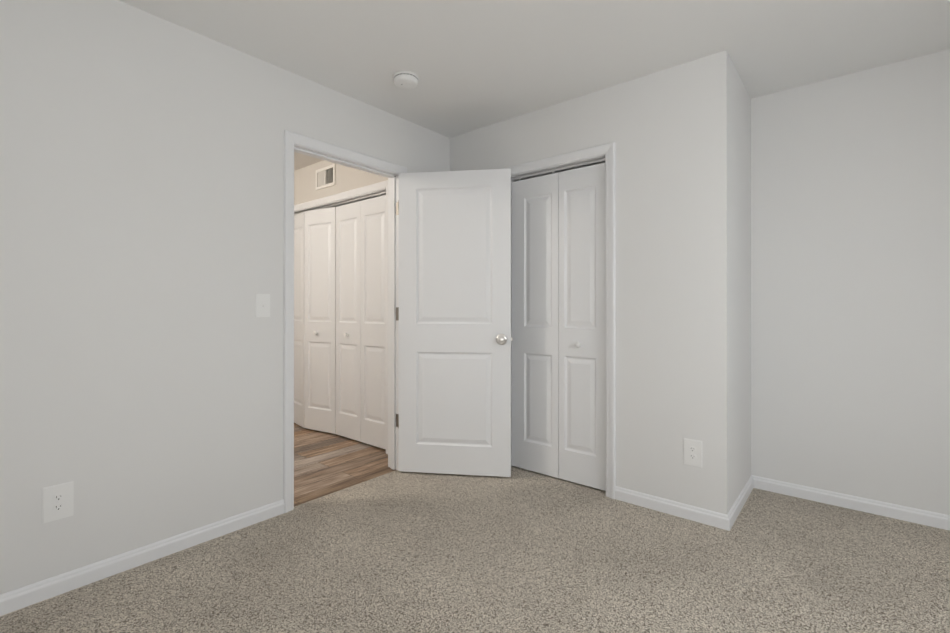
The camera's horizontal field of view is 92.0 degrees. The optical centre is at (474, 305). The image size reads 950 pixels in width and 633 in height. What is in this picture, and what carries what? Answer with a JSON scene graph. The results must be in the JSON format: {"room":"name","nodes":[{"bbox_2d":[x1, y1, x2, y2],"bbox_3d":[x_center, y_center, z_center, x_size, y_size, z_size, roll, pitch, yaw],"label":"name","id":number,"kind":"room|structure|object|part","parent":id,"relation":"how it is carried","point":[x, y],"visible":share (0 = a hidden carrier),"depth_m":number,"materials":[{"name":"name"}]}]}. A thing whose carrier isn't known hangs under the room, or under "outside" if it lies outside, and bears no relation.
{"room":"empty bedroom","nodes":[
{"label":"empty bedroom","id":0,"kind":"room"},
{"bbox_2d":[0,0,449,594],"bbox_3d":[-1.145,-0.081,2.516,0.115,2.448,4.495,0,0,40],"label":"wall","id":1,"kind":"structure","parent":0,"point":[140,268],"depth_m":2.02,"materials":[{"name":"white paint"}]},
{"bbox_2d":[42,481,73,523],"bbox_3d":[-1.646,0.778,1.812,0.008,0.138,0.092,0,0,40],"label":"electrical outlet","id":2,"kind":"object","parent":1,"relation":"attached to","point":[57,501],"visible":1,"depth_m":1.81,"materials":[{"name":"white plastic"}]},
{"bbox_2d":[0,499,284,615],"bbox_3d":[-1.744,1.104,1.688,0.014,0.073,2.171,0,0,40],"label":"baseboard","id":3,"kind":"structure","parent":1,"relation":"attached to","point":[29,595],"depth_m":1.98,"materials":[{"name":"white paint"}]},
{"bbox_2d":[255,294,269,316],"bbox_3d":[-1.124,0.002,2.437,0.019,0.124,0.078,0,0,40],"label":"light switch","id":4,"kind":"object","parent":1,"relation":"attached to","point":[262,305],"visible":1,"depth_m":2.44,"materials":[{"name":"white plastic"}]},
{"bbox_2d":[283,130,406,512],"bbox_3d":[-0.809,0.089,2.907,0.133,2.109,0.896,0,0,40],"label":"door frame","id":5,"kind":"structure","parent":1,"relation":"attached to","point":[291,139],"depth_m":2.71,"materials":[{"name":"white paint"}]},
{"bbox_2d":[396,169,512,476],"bbox_3d":[-0.154,0.115,3.090,0.814,2.030,0.156,0,0,8],"label":"bedroom door","id":6,"kind":"structure","parent":1,"relation":"in","point":[453,317],"depth_m":3.07,"materials":[{"name":"white paint"}]},
{"bbox_3d":[0.178,0.225,3.043,0.116,0.073,0.150,0,0,40],"label":"knob","id":7,"kind":"part","parent":6,"relation":"part of","materials":[{"name":"silver metal"}]},
{"bbox_2d":[294,160,387,204],"bbox_3d":[-1.489,-0.077,4.297,2.685,2.448,0.115,0,0,40],"label":"wall","id":8,"kind":"structure","parent":0,"point":[347,179],"depth_m":4.08,"materials":[{"name":"white paint"}]},
{"bbox_2d":[316,164,335,189],"bbox_3d":[-1.332,-1.138,4.085,0.300,0.180,0.014,0,0,40],"label":"air vent","id":9,"kind":"object","parent":8,"relation":"in","point":[325,177],"visible":1,"depth_m":4.08,"materials":[{"name":"white metal"}]},
{"bbox_2d":[294,180,387,453],"bbox_3d":[-1.244,0.092,4.082,1.645,2.109,0.133,0,0,40],"label":"door frame","id":10,"kind":"structure","parent":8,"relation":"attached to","point":[378,191],"depth_m":3.68,"materials":[{"name":"white paint"}]},
{"bbox_2d":[294,195,385,448],"bbox_3d":[-1.272,0.133,4.051,1.515,2.003,0.111,0,0,40],"label":"door","id":11,"kind":"structure","parent":10,"relation":"attached to","point":[340,320],"depth_m":3.98,"materials":[{"name":"white paint"}]},
{"bbox_2d":[294,191,385,215],"bbox_3d":[-1.246,-0.891,4.082,1.521,0.018,0.028,0,0,40],"label":"trim","id":12,"kind":"structure","parent":10,"relation":"attached to","point":[357,199],"depth_m":3.92,"materials":[{"name":"silver metal"}]},
{"bbox_2d":[294,423,394,506],"bbox_3d":[-2.232,1.198,3.412,2.893,0.094,4.495,0,0,40],"label":"floor","id":13,"kind":"structure","parent":0,"point":[326,463],"depth_m":3.33,"materials":[{"name":"brown wood"}]},
{"bbox_2d":[0,466,949,632],"bbox_3d":[0.360,1.189,1.266,3.837,0.100,4.495,0,0,40],"label":"floor carpet","id":14,"kind":"object","parent":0,"point":[520,550],"visible":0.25,"depth_m":1.96,"materials":[{"name":"beige carpet"}]},
{"bbox_2d":[119,0,949,170],"bbox_3d":[-0.754,-1.356,2.196,6.730,0.100,4.495,0,0,40],"label":"ceiling","id":15,"kind":"structure","parent":0,"point":[475,64],"depth_m":2.27,"materials":[{"name":"white paint"}]},
{"bbox_2d":[393,71,418,88],"bbox_3d":[-0.396,-1.282,2.629,0.146,0.045,0.146,0,0,40],"label":"smoke detector","id":16,"kind":"object","parent":15,"relation":"attached to","point":[405,80],"visible":1,"depth_m":2.59,"materials":[{"name":"white plastic"}]},
{"bbox_2d":[450,50,731,514],"bbox_3d":[0.581,-0.080,3.001,1.926,2.448,0.115,0,0,40],"label":"wall","id":17,"kind":"structure","parent":0,"point":[667,131],"depth_m":2.54,"materials":[{"name":"white paint"}]},
{"bbox_2d":[511,158,604,180],"bbox_3d":[0.543,-0.894,3.032,0.719,0.018,0.028,0,0,40],"label":"trim","id":18,"kind":"structure","parent":17,"relation":"attached to","point":[587,163],"depth_m":3.01,"materials":[{"name":"silver metal"}]},
{"bbox_2d":[502,142,615,498],"bbox_3d":[0.545,0.112,3.031,0.755,2.065,0.115,0,0,40],"label":"door frame","id":19,"kind":"structure","parent":17,"relation":"attached to","point":[562,165],"depth_m":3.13,"materials":[{"name":"white paint"}]},
{"bbox_2d":[512,163,605,490],"bbox_3d":[0.532,0.117,3.015,0.710,2.031,0.070,0,0,40],"label":"bifold closet door","id":20,"kind":"structure","parent":17,"relation":"in","point":[558,334],"depth_m":2.99,"materials":[{"name":"white paint"}]},
{"bbox_2d":[684,438,701,467],"bbox_3d":[1.159,0.785,2.441,0.092,0.138,0.008,0,0,40],"label":"electrical outlet","id":21,"kind":"object","parent":17,"relation":"attached to","point":[692,452],"visible":1,"depth_m":2.44,"materials":[{"name":"white plastic"}]},
{"bbox_2d":[615,475,949,530],"bbox_3d":[1.966,1.105,2.232,2.363,0.073,0.729,0,0,40],"label":"baseboard","id":22,"kind":"structure","parent":17,"relation":"attached to","point":[728,520],"depth_m":2.53,"materials":[{"name":"white paint"}]},
{"bbox_2d":[517,49,949,514],"bbox_3d":[1.765,-0.080,2.950,3.815,2.448,0.115,0,0,40],"label":"wall","id":23,"kind":"structure","parent":0,"point":[850,284],"depth_m":2.57,"materials":[{"name":"white paint"}]},
{"bbox_2d":[731,60,750,505],"bbox_3d":[1.507,-0.081,2.699,0.115,2.448,0.600,0,0,40],"label":"wall","id":24,"kind":"structure","parent":0,"point":[741,256],"depth_m":2.63,"materials":[{"name":"white paint"}]}
]}

